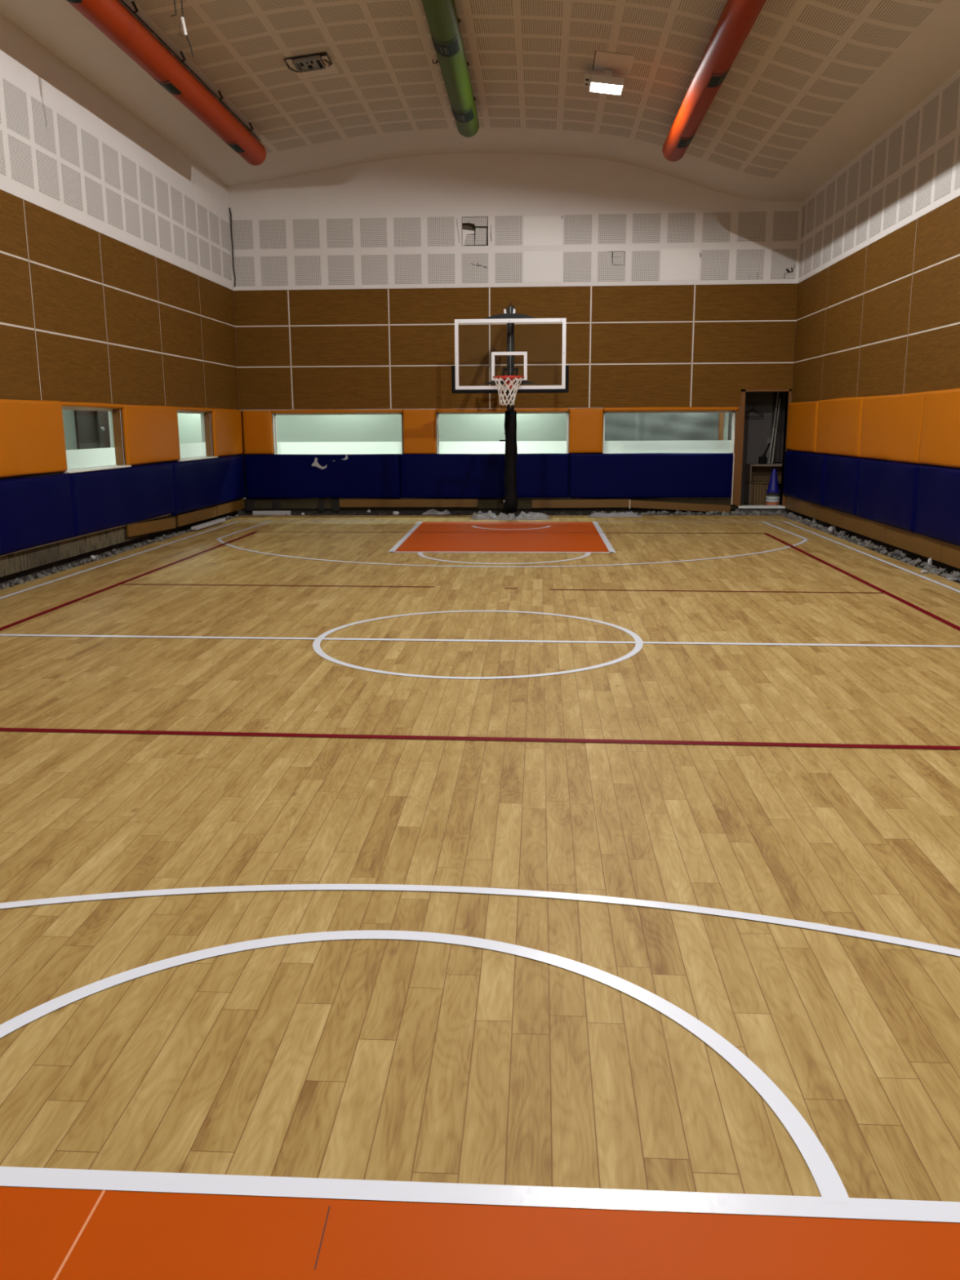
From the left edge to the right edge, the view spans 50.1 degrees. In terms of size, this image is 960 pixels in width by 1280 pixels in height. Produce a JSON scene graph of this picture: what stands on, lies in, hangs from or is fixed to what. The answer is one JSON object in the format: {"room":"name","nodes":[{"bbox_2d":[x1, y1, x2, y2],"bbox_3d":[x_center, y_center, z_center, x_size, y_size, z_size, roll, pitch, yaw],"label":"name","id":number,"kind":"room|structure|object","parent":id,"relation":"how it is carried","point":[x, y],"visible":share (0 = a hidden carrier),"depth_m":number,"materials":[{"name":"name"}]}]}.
{"room":"sports hall","nodes":[
{"label":"sports hall","id":0,"kind":"room"},
{"bbox_2d":[62,409,77,449],"bbox_3d":[-6.364,-2.797,14.576,0.154,2.921,11.480,0,12,3],"label":"wall","id":1,"kind":"structure","parent":0,"point":[68,420],"depth_m":15.60,"materials":[{"name":"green paint"}]},
{"bbox_2d":[74,409,111,449],"bbox_3d":[-6.096,-2.980,16.809,0.123,2.358,1.886,0,12,3],"label":"door","id":2,"kind":"structure","parent":1,"relation":"in","point":[92,427],"depth_m":16.28,"materials":[{"name":"brown paint"}]},
{"bbox_2d":[0,13,242,585],"bbox_3d":[-5.008,-2.828,7.094,0.230,6.252,22.654,0,12,3],"label":"wall","id":3,"kind":"structure","parent":0,"point":[116,277],"depth_m":12.36,"materials":[{"name":"white paint"}]},
{"bbox_2d":[0,399,67,477],"bbox_3d":[-4.742,-1.851,9.482,0.071,0.774,3.987,0,12,3],"label":"pad","id":4,"kind":"object","parent":3,"relation":"attached to","point":[32,433],"visible":1,"depth_m":10.66,"materials":[{"name":"orange leather"}]},
{"bbox_2d":[0,473,74,555],"bbox_3d":[-4.736,-1.101,9.645,0.076,0.735,3.998,0,12,3],"label":"pad","id":5,"kind":"object","parent":3,"relation":"attached to","point":[35,511],"visible":1,"depth_m":10.71,"materials":[{"name":"blue plastic"}]},
{"bbox_2d":[61,401,124,408],"bbox_3d":[-4.588,-2.789,12.213,0.057,0.064,1.742,0,12,3],"label":"pad","id":6,"kind":"object","parent":3,"relation":"attached to","point":[98,405],"visible":0.99,"depth_m":12.17,"materials":[{"name":"orange plastic"}]},
{"bbox_2d":[62,407,131,473],"bbox_3d":[-4.637,-2.404,12.297,0.200,0.730,1.773,0,12,3],"label":"window","id":7,"kind":"structure","parent":3,"relation":"in","point":[79,460],"depth_m":12.67,"materials":[{"name":"grey paint"}]},
{"bbox_2d":[67,462,174,537],"bbox_3d":[-4.528,-1.850,13.202,0.076,0.735,3.275,0,12,3],"label":"pad","id":8,"kind":"object","parent":3,"relation":"attached to","point":[103,500],"visible":0.91,"depth_m":12.91,"materials":[{"name":"blue leather"}]},
{"bbox_2d":[125,517,176,537],"bbox_3d":[-4.502,-1.560,14.140,0.026,0.210,1.763,0,12,3],"label":"skirting board","id":9,"kind":"object","parent":3,"relation":"attached to","point":[136,529],"visible":1,"depth_m":14.03,"materials":[{"name":"brown wood"}]},
{"bbox_2d":[121,404,180,465],"bbox_3d":[-4.473,-2.819,14.089,0.071,0.779,1.937,0,12,3],"label":"pad","id":10,"kind":"object","parent":3,"relation":"attached to","point":[150,433],"visible":0.98,"depth_m":13.87,"materials":[{"name":"orange leather"}]},
{"bbox_2d":[176,406,213,411],"bbox_3d":[-4.378,-3.544,15.798,0.057,0.064,1.702,0,12,3],"label":"pad","id":11,"kind":"object","parent":3,"relation":"attached to","point":[185,409],"visible":0.99,"depth_m":15.74,"materials":[{"name":"orange plastic"}]},
{"bbox_2d":[176,506,217,526],"bbox_3d":[-4.393,-1.931,16.007,0.026,0.176,1.804,0,12,3],"label":"skirting board","id":12,"kind":"object","parent":3,"relation":"attached to","point":[186,518],"visible":1,"depth_m":15.90,"materials":[{"name":"brown wood"}]},
{"bbox_2d":[177,410,217,461],"bbox_3d":[-4.428,-3.158,15.877,0.200,0.730,1.722,0,12,3],"label":"window","id":13,"kind":"structure","parent":3,"relation":"in","point":[197,451],"depth_m":16.41,"materials":[{"name":"grey paint"}]},
{"bbox_2d":[169,455,245,515],"bbox_3d":[-4.330,-2.545,16.590,0.076,0.771,3.644,0,12,3],"label":"pad","id":14,"kind":"object","parent":3,"relation":"attached to","point":[198,484],"visible":0.95,"depth_m":16.31,"materials":[{"name":"blue plastic"}]},
{"bbox_2d":[211,408,243,457],"bbox_3d":[-4.277,-3.526,17.459,0.070,0.784,1.538,0,12,3],"label":"pad","id":15,"kind":"object","parent":3,"relation":"attached to","point":[227,430],"visible":0.99,"depth_m":17.31,"materials":[{"name":"orange leather"}]},
{"bbox_2d":[215,498,244,515],"bbox_3d":[-4.295,-2.285,17.695,0.026,0.174,1.568,0,12,3],"label":"skirting board","id":16,"kind":"object","parent":3,"relation":"attached to","point":[233,506],"visible":1,"depth_m":17.62,"materials":[{"name":"brown wood"}]},
{"bbox_2d":[177,413,567,444],"bbox_3d":[0.232,-3.919,19.752,12.514,2.921,0.154,0,12,3],"label":"wall","id":17,"kind":"structure","parent":0,"point":[452,427],"depth_m":19.75,"materials":[{"name":"green paint"}]},
{"bbox_2d":[0,515,959,1279],"bbox_3d":[-0.144,0.094,7.152,9.300,0.034,21.720,0,12,3],"label":"floor","id":18,"kind":"structure","parent":0,"point":[382,897],"depth_m":3.38,"materials":[{"name":"brown wood"}]},
{"bbox_2d":[191,518,225,529],"bbox_3d":[-4.216,-1.803,15.988,0.100,0.050,1.400,0,12,3],"label":"plaster slab","id":19,"kind":"object","parent":18,"relation":"on","point":[220,520],"visible":1,"depth_m":15.83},
{"bbox_2d":[471,511,497,519],"bbox_3d":[0.082,-2.084,17.121,0.449,0.131,0.320,0,12,3],"label":"sheet","id":20,"kind":"object","parent":18,"relation":"on","point":[480,515],"visible":0.99,"depth_m":17.04,"materials":[{"name":"grey fabric"}]},
{"bbox_2d":[495,512,515,519],"bbox_3d":[0.437,-2.063,17.059,0.354,0.111,0.370,0,12,3],"label":"sheet","id":21,"kind":"object","parent":18,"relation":"on","point":[501,516],"visible":1,"depth_m":16.95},
{"bbox_2d":[451,302,568,516],"bbox_3d":[0.571,-3.624,16.321,1.489,3.470,1.449,10,15,39],"label":"basketball hoop","id":22,"kind":"object","parent":18,"relation":"on","point":[511,381],"visible":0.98,"depth_m":16.12,"materials":[{"name":"black metal"}]},
{"bbox_2d":[515,511,550,519],"bbox_3d":[0.873,-2.074,17.062,0.604,0.127,0.350,0,12,3],"label":"sheet","id":23,"kind":"object","parent":18,"relation":"on","point":[530,516],"visible":0.98,"depth_m":16.97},
{"bbox_2d":[587,511,641,517],"bbox_3d":[2.283,-2.130,17.423,0.910,0.074,0.280,0,12,3],"label":"sheet","id":24,"kind":"object","parent":18,"relation":"on","point":[628,513],"visible":1,"depth_m":17.35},
{"bbox_2d":[920,569,928,573],"bbox_3d":[4.644,-0.717,10.736,0.081,0.031,0.060,0,12,3],"label":"chunk","id":25,"kind":"object","parent":18,"relation":"on","point":[922,571],"visible":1,"depth_m":10.72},
{"bbox_2d":[0,0,959,201],"bbox_3d":[-0.122,-5.459,6.202,9.942,0.997,22.756,0,12,3],"label":"ceiling","id":26,"kind":"structure","parent":0,"point":[811,85],"depth_m":12.43,"materials":[{"name":"paint"}]},
{"bbox_2d":[66,0,266,165],"bbox_3d":[-3.852,-5.102,5.290,0.335,0.426,19.992,0,12,3],"label":"air duct","id":27,"kind":"object","parent":26,"relation":"hanging from","point":[112,18],"visible":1,"depth_m":11.23,"materials":[{"name":"orange metal"}]},
{"bbox_2d":[170,0,194,57],"bbox_3d":[-2.840,-6.029,9.773,0.198,0.904,0.072,0,12,3],"label":"cable","id":28,"kind":"object","parent":26,"relation":"hanging from","point":[182,19],"visible":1,"depth_m":9.79,"materials":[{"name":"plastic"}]},
{"bbox_2d":[284,53,333,73],"bbox_3d":[-2.075,-6.990,12.476,0.515,0.102,0.450,0,12,3],"label":"fitting","id":29,"kind":"object","parent":26,"relation":"attached to","point":[317,61],"visible":1,"depth_m":12.42,"materials":[{"name":"black"}]},
{"bbox_2d":[292,55,325,73],"bbox_3d":[-2.071,-6.977,12.459,0.341,0.084,0.348,0,12,3],"label":"ceiling light","id":30,"kind":"object","parent":29,"relation":"on","point":[307,63],"depth_m":12.43,"materials":[{"name":"grey metal"}]},
{"bbox_2d":[421,0,479,137],"bbox_3d":[-0.738,-5.375,5.051,0.326,0.385,19.992,0,12,3],"label":"air duct","id":31,"kind":"object","parent":26,"relation":"hanging from","point":[442,17],"visible":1,"depth_m":11.78,"materials":[{"name":"green metal"}]},
{"bbox_2d":[583,69,625,95],"bbox_3d":[1.551,-6.958,12.797,0.510,0.229,0.369,0,12,3],"label":"floodlight","id":32,"kind":"object","parent":26,"relation":"attached to","point":[606,83],"visible":1,"depth_m":12.73,"materials":[{"name":"grey"}]},
{"bbox_2d":[662,0,766,161],"bbox_3d":[2.202,-4.990,4.961,0.329,0.397,19.992,0,12,3],"label":"air duct","id":33,"kind":"object","parent":26,"relation":"hanging from","point":[737,19],"visible":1,"depth_m":11.03,"materials":[{"name":"orange metal"}]},
{"bbox_2d":[227,152,803,515],"bbox_3d":[0.545,-5.186,17.802,10.046,6.406,0.230,0,12,3],"label":"wall","id":34,"kind":"structure","parent":0,"point":[353,281],"depth_m":17.53,"materials":[{"name":"white paint"}]},
{"bbox_2d":[229,207,235,286],"bbox_3d":[-4.244,-6.730,17.633,0.055,1.284,0.022,0,12,3],"label":"cable","id":35,"kind":"object","parent":34,"relation":"attached to","point":[229,207],"visible":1,"depth_m":17.62,"materials":[{"name":"black plastic"}]},
{"bbox_2d":[241,410,273,453],"bbox_3d":[-3.946,-3.687,18.246,0.533,0.766,0.061,0,12,3],"label":"pad","id":36,"kind":"object","parent":34,"relation":"attached to","point":[257,425],"visible":1,"depth_m":18.22,"materials":[{"name":"orange leather"}]},
{"bbox_2d":[244,453,400,498],"bbox_3d":[-2.817,-2.913,18.336,2.788,0.789,0.076,0,12,3],"label":"pad","id":37,"kind":"object","parent":34,"relation":"attached to","point":[274,476],"visible":1,"depth_m":18.31,"materials":[{"name":"blue plastic"}]},
{"bbox_2d":[271,408,402,413],"bbox_3d":[-2.518,-4.025,18.098,2.322,0.067,0.048,0,12,3],"label":"pad","id":38,"kind":"object","parent":34,"relation":"attached to","point":[400,410],"visible":1,"depth_m":18.09,"materials":[{"name":"orange plastic"}]},
{"bbox_2d":[273,412,403,454],"bbox_3d":[-2.511,-3.666,18.303,2.306,0.733,0.041,0,12,3],"label":"window","id":39,"kind":"structure","parent":34,"relation":"in","point":[294,447],"depth_m":18.34,"materials":[{"name":"grey paint"}]},
{"bbox_2d":[339,498,477,506],"bbox_3d":[-1.279,-2.446,18.367,2.480,0.140,0.020,0,12,3],"label":"skirting board","id":40,"kind":"object","parent":34,"relation":"attached to","point":[343,502],"visible":1,"depth_m":18.35,"materials":[{"name":"brown wood"}]},
{"bbox_2d":[402,408,436,453],"bbox_3d":[-1.063,-3.664,18.088,0.579,0.774,0.051,0,12,3],"label":"pad","id":41,"kind":"object","parent":34,"relation":"attached to","point":[419,424],"visible":1,"depth_m":18.07,"materials":[{"name":"orange leather"}]},
{"bbox_2d":[400,453,568,498],"bbox_3d":[0.074,-2.894,18.173,2.993,0.789,0.071,0,12,3],"label":"pad","id":42,"kind":"object","parent":34,"relation":"attached to","point":[539,475],"visible":0.94,"depth_m":18.15,"materials":[{"name":"blue plastic"}]},
{"bbox_2d":[435,408,568,412],"bbox_3d":[0.389,-4.005,17.933,2.322,0.067,0.047,0,12,3],"label":"pad","id":43,"kind":"object","parent":34,"relation":"attached to","point":[522,409],"visible":0.94,"depth_m":17.92,"materials":[{"name":"orange plastic"}]},
{"bbox_2d":[436,411,568,453],"bbox_3d":[0.400,-3.646,18.137,2.316,0.733,0.041,0,12,3],"label":"window","id":44,"kind":"structure","parent":34,"relation":"in","point":[495,446],"depth_m":18.17,"materials":[{"name":"grey paint"}]},
{"bbox_2d":[532,498,629,507],"bbox_3d":[1.779,-2.414,18.195,1.717,0.155,0.020,0,12,3],"label":"skirting board","id":45,"kind":"object","parent":34,"relation":"attached to","point":[621,503],"visible":1,"depth_m":18.18,"materials":[{"name":"brown wood"}]},
{"bbox_2d":[568,408,603,453],"bbox_3d":[1.848,-3.646,17.916,0.589,0.766,0.061,0,12,3],"label":"pad","id":46,"kind":"object","parent":34,"relation":"attached to","point":[585,424],"visible":1,"depth_m":17.89,"materials":[{"name":"orange leather"}]},
{"bbox_2d":[568,453,734,504],"bbox_3d":[2.994,-2.824,18.017,2.845,0.891,0.072,0,12,3],"label":"pad","id":47,"kind":"object","parent":34,"relation":"attached to","point":[618,475],"depth_m":17.98,"materials":[{"name":"blue plastic"}]},
{"bbox_2d":[602,410,734,453],"bbox_3d":[3.286,-3.626,17.973,2.265,0.733,0.041,0,12,3],"label":"window","id":48,"kind":"structure","parent":34,"relation":"in","point":[697,446],"depth_m":18.00,"materials":[{"name":"grey paint"}]},
{"bbox_2d":[603,406,738,411],"bbox_3d":[3.300,-3.989,17.762,2.311,0.077,0.058,0,12,3],"label":"pad","id":49,"kind":"object","parent":34,"relation":"attached to","point":[657,408],"visible":1,"depth_m":17.75,"materials":[{"name":"orange plastic"}]},
{"bbox_2d":[630,500,730,512],"bbox_3d":[3.521,-2.349,18.087,1.745,0.226,0.031,0,12,3],"label":"skirting board","id":50,"kind":"object","parent":34,"relation":"attached to","point":[633,504],"visible":1,"depth_m":18.07,"materials":[{"name":"brown wood"}]},
{"bbox_2d":[731,389,791,508],"bbox_3d":[4.878,-3.316,17.893,0.928,2.030,0.226,0,12,3],"label":"door frame","id":51,"kind":"structure","parent":34,"relation":"in","point":[740,415],"depth_m":17.85,"materials":[{"name":"brown wood"}]},
{"bbox_2d":[727,412,732,439],"bbox_3d":[4.508,-3.660,18.691,0.062,2.911,1.434,0,12,3],"label":"wall","id":52,"kind":"structure","parent":0,"point":[730,421],"depth_m":18.31,"materials":[{"name":"grey paint"}]},
{"bbox_2d":[723,412,728,439],"bbox_3d":[4.417,-3.652,18.531,0.092,2.860,0.041,0,12,3],"label":"door","id":53,"kind":"structure","parent":52,"relation":"in","point":[726,414],"depth_m":18.47,"materials":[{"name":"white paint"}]},
{"bbox_2d":[740,391,782,504],"bbox_3d":[5.353,-3.655,18.747,1.742,2.768,0.102,0,12,3],"label":"wall","id":54,"kind":"structure","parent":0,"point":[757,430],"depth_m":18.68,"materials":[{"name":"grey paint"}]},
{"bbox_2d":[744,402,764,417],"bbox_3d":[4.901,-4.144,18.503,0.419,0.259,0.018,0,12,3],"label":"hanger","id":55,"kind":"object","parent":54,"relation":"hanging from","point":[753,402],"visible":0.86,"depth_m":18.50,"materials":[{"name":"black plastic"}]},
{"bbox_2d":[734,504,792,516],"bbox_3d":[5.287,-2.331,18.553,1.527,0.154,1.034,0,12,3],"label":"floor","id":56,"kind":"structure","parent":0,"point":[784,512],"depth_m":18.05,"materials":[{"name":"concrete"}]},
{"bbox_2d":[743,463,782,505],"bbox_3d":[5.233,-2.810,18.628,0.769,0.753,0.430,0,12,3],"label":"cubby shelf","id":57,"kind":"object","parent":56,"relation":"on","point":[757,476],"visible":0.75,"depth_m":18.58,"materials":[{"name":"brown"}]},
{"bbox_2d":[758,443,770,464],"bbox_3d":[5.096,-3.339,18.420,0.185,0.368,0.102,0,12,3],"label":"brush","id":58,"kind":"object","parent":57,"relation":"on","point":[762,460],"visible":1,"depth_m":18.39,"materials":[{"name":"black plastic"}]},
{"bbox_2d":[768,391,778,463],"bbox_3d":[5.270,-3.824,18.444,0.135,1.288,0.015,-4,12,-16],"label":"pole","id":59,"kind":"object","parent":57,"relation":"on","point":[778,392],"visible":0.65,"depth_m":18.44,"materials":[{"name":"beige metal"}]},
{"bbox_2d":[771,399,780,462],"bbox_3d":[5.314,-3.748,18.457,0.112,1.134,0.015,-5,13,-21],"label":"pole","id":60,"kind":"object","parent":57,"relation":"on","point":[780,399],"visible":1,"depth_m":18.45,"materials":[{"name":"beige"}]},
{"bbox_2d":[769,391,786,462],"bbox_3d":[5.516,-3.976,18.503,0.512,1.527,0.061,0,12,3],"label":"hanging cloth","id":61,"kind":"object","parent":57,"relation":"on","point":[779,444],"visible":0.37,"depth_m":18.54,"materials":[{"name":"grey fabric"}]},
{"bbox_3d":[5.212,-2.565,18.288,0.242,0.415,0.242,0,12,3],"label":"cone","id":62,"kind":"object","parent":56,"relation":"on","visible":0},
{"bbox_2d":[765,502,779,505],"bbox_3d":[5.211,-2.617,18.277,0.242,0.415,0.242,0,12,3],"label":"cone","id":63,"kind":"object","parent":62,"relation":"on","point":[766,503],"visible":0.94,"depth_m":18.22,"materials":[{"name":"brown plastic"}]},
{"bbox_2d":[765,498,779,502],"bbox_3d":[5.211,-2.669,18.266,0.242,0.415,0.242,0,12,3],"label":"cone","id":64,"kind":"object","parent":63,"relation":"on","point":[766,500],"visible":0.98,"depth_m":18.21,"materials":[{"name":"grey plastic"}]},
{"bbox_2d":[765,495,780,498],"bbox_3d":[5.211,-2.721,18.255,0.242,0.415,0.242,0,12,3],"label":"cone","id":65,"kind":"object","parent":64,"relation":"on","point":[767,496],"visible":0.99,"depth_m":18.20,"materials":[{"name":"grey plastic"}]},
{"bbox_2d":[765,493,780,496],"bbox_3d":[5.210,-2.774,18.244,0.242,0.415,0.242,0,12,3],"label":"cone","id":66,"kind":"object","parent":65,"relation":"on","point":[766,494],"visible":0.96,"depth_m":18.18,"materials":[{"name":"grey plastic"}]},
{"bbox_2d":[766,468,780,493],"bbox_3d":[5.210,-2.826,18.233,0.242,0.415,0.242,0,12,3],"label":"cone","id":67,"kind":"object","parent":66,"relation":"on","point":[773,486],"visible":1,"depth_m":18.18,"materials":[{"name":"blue plastic"}]},
{"bbox_2d":[791,69,959,573],"bbox_3d":[4.816,-2.568,6.620,0.230,5.842,22.741,0,12,3],"label":"wall","id":68,"kind":"structure","parent":0,"point":[878,300],"depth_m":12.74,"materials":[{"name":"white paint"}]},
{"bbox_2d":[785,400,817,452],"bbox_3d":[5.259,-3.477,16.765,0.081,0.800,1.906,0,12,3],"label":"pad","id":69,"kind":"object","parent":68,"relation":"attached to","point":[802,425],"visible":0.96,"depth_m":16.70,"materials":[{"name":"orange leather"}]},
{"bbox_2d":[782,449,829,506],"bbox_3d":[5.237,-2.636,16.592,0.093,0.782,2.593,0,12,3],"label":"pad","id":70,"kind":"object","parent":68,"relation":"attached to","point":[804,473],"visible":0.98,"depth_m":16.45,"materials":[{"name":"blue leather"}]},
{"bbox_2d":[785,495,842,528],"bbox_3d":[5.241,-2.091,16.256,0.023,0.292,3.434,0,12,3],"label":"skirting board","id":71,"kind":"object","parent":68,"relation":"attached to","point":[825,514],"visible":0.71,"depth_m":16.00,"materials":[{"name":"brown wood"}]},
{"bbox_2d":[815,396,864,457],"bbox_3d":[5.138,-3.053,14.727,0.084,0.807,2.255,0,12,3],"label":"pad","id":72,"kind":"object","parent":68,"relation":"attached to","point":[839,420],"visible":0.97,"depth_m":14.53,"materials":[{"name":"orange leather"}]},
{"bbox_2d":[824,454,863,515],"bbox_3d":[5.117,-2.202,14.527,0.093,0.780,1.625,0,12,3],"label":"pad","id":73,"kind":"object","parent":68,"relation":"attached to","point":[842,472],"visible":0.92,"depth_m":14.38,"materials":[{"name":"blue plastic"}]},
{"bbox_2d":[841,511,885,542],"bbox_3d":[5.090,-1.545,13.662,0.023,0.292,1.845,0,12,3],"label":"skirting board","id":74,"kind":"object","parent":68,"relation":"attached to","point":[866,527],"visible":0.64,"depth_m":13.58,"materials":[{"name":"brown wood"}]},
{"bbox_2d":[856,458,921,533],"bbox_3d":[5.008,-1.810,12.669,0.093,0.782,2.168,0,12,3],"label":"pad","id":75,"kind":"object","parent":68,"relation":"attached to","point":[887,490],"visible":0.98,"depth_m":12.48,"materials":[{"name":"blue plastic"}]},
{"bbox_2d":[859,391,924,464],"bbox_3d":[5.011,-2.591,12.555,0.085,0.800,2.183,0,12,3],"label":"pad","id":76,"kind":"object","parent":68,"relation":"attached to","point":[891,424],"visible":0.98,"depth_m":12.37,"materials":[{"name":"orange leather"}]},
{"bbox_2d":[884,524,942,562],"bbox_3d":[4.984,-1.163,11.850,0.023,0.292,1.835,0,12,3],"label":"skirting board","id":77,"kind":"object","parent":68,"relation":"attached to","point":[927,547],"visible":0.64,"depth_m":11.75,"materials":[{"name":"brown wood"}]},
{"bbox_2d":[914,464,959,546],"bbox_3d":[4.816,-1.116,9.375,0.093,0.782,4.566,0,12,3],"label":"pad","id":78,"kind":"object","parent":68,"relation":"attached to","point":[938,503],"visible":1,"depth_m":10.91,"materials":[{"name":"blue plastic"}]},
{"bbox_2d":[917,388,959,468],"bbox_3d":[4.817,-1.895,9.232,0.085,0.808,4.607,0,12,3],"label":"pad","id":79,"kind":"object","parent":68,"relation":"attached to","point":[940,437],"visible":1,"depth_m":10.88,"materials":[{"name":"orange plastic"}]},
{"bbox_2d":[941,541,959,568],"bbox_3d":[4.823,-0.582,9.088,0.023,0.292,3.787,0,12,3],"label":"skirting board","id":80,"kind":"object","parent":68,"relation":"attached to","point":[950,553],"visible":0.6,"depth_m":10.70,"materials":[{"name":"brown wood"}]},
{"bbox_3d":[-1.112,-1.302,14.584,10.660,0.062,11.480,0,12,3],"label":"floor","id":81,"kind":"structure","parent":0,"visible":0},
{"bbox_2d":[718,412,724,439],"bbox_3d":[4.326,-3.648,18.516,0.087,2.860,0.082,0,12,3],"label":"wooden post","id":82,"kind":"object","parent":81,"relation":"on","point":[721,420],"visible":0.11,"depth_m":18.43,"materials":[{"name":"orange wood"}]},
{"bbox_3d":[-0.083,0.238,7.374,10.800,0.160,23.500,0,12,3],"label":"floor","id":83,"kind":"structure","parent":0,"visible":0},
{"bbox_2d":[0,514,239,590],"bbox_3d":[-4.519,-1.058,12.769,0.240,0.165,10.476,0,12,3],"label":"rubble","id":84,"kind":"object","parent":83,"relation":"on","point":[15,582],"visible":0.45,"depth_m":12.06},
{"bbox_2d":[251,511,582,515],"bbox_3d":[-1.125,-2.154,18.051,5.918,0.232,0.466,0,12,3],"label":"rubble","id":85,"kind":"object","parent":83,"relation":"on","point":[563,513],"visible":0.23,"depth_m":18.01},
{"bbox_2d":[252,511,291,515],"bbox_3d":[-3.659,-2.231,18.071,0.670,0.075,0.090,0,12,3],"label":"plaster slab","id":86,"kind":"object","parent":85,"relation":"on","point":[254,513],"visible":1,"depth_m":18.03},
{"bbox_2d":[392,511,399,515],"bbox_3d":[-1.471,-2.213,17.902,0.111,0.059,0.079,-4,13,-19],"label":"chunk","id":87,"kind":"object","parent":85,"relation":"on","point":[395,513],"visible":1,"depth_m":17.88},
{"bbox_2d":[422,509,450,515],"bbox_3d":[-0.762,-2.248,18.022,0.500,0.088,0.210,0,12,3],"label":"sheet","id":88,"kind":"object","parent":85,"relation":"on","point":[431,511],"visible":1,"depth_m":17.99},
{"bbox_2d":[591,509,782,515],"bbox_3d":[3.551,-2.129,17.794,3.258,0.267,0.549,0,12,3],"label":"rubble","id":89,"kind":"object","parent":83,"relation":"on","point":[753,512],"visible":0.34,"depth_m":17.67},
{"bbox_2d":[785,512,959,583],"bbox_3d":[4.900,-0.973,12.249,0.328,0.263,10.552,0,12,3],"label":"rubble","id":90,"kind":"object","parent":83,"relation":"on","point":[903,557],"visible":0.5,"depth_m":12.63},
{"bbox_2d":[927,557,932,564],"bbox_3d":[4.774,-0.837,10.906,0.049,0.075,0.045,0,12,3],"label":"chunk","id":91,"kind":"object","parent":90,"relation":"on","point":[930,561],"visible":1,"depth_m":10.89,"materials":[{"name":"white stone"}]},
{"bbox_2d":[946,577,958,580],"bbox_3d":[4.717,-0.614,10.263,0.110,0.029,0.111,5,13,23],"label":"chunk","id":92,"kind":"object","parent":90,"relation":"on","point":[950,578],"visible":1,"depth_m":10.23,"materials":[{"name":"grey stone"}]},
{"bbox_3d":[-1.126,-4.190,13.977,10.660,0.103,11.480,0,12,3],"label":"ceiling","id":93,"kind":"structure","parent":0,"visible":0},
{"bbox_2d":[604,413,719,440],"bbox_3d":[3.064,-3.651,18.537,2.424,2.850,0.056,0,12,3],"label":"window","id":94,"kind":"structure","parent":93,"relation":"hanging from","point":[618,426],"depth_m":18.48,"materials":[{"name":"clear glass"}]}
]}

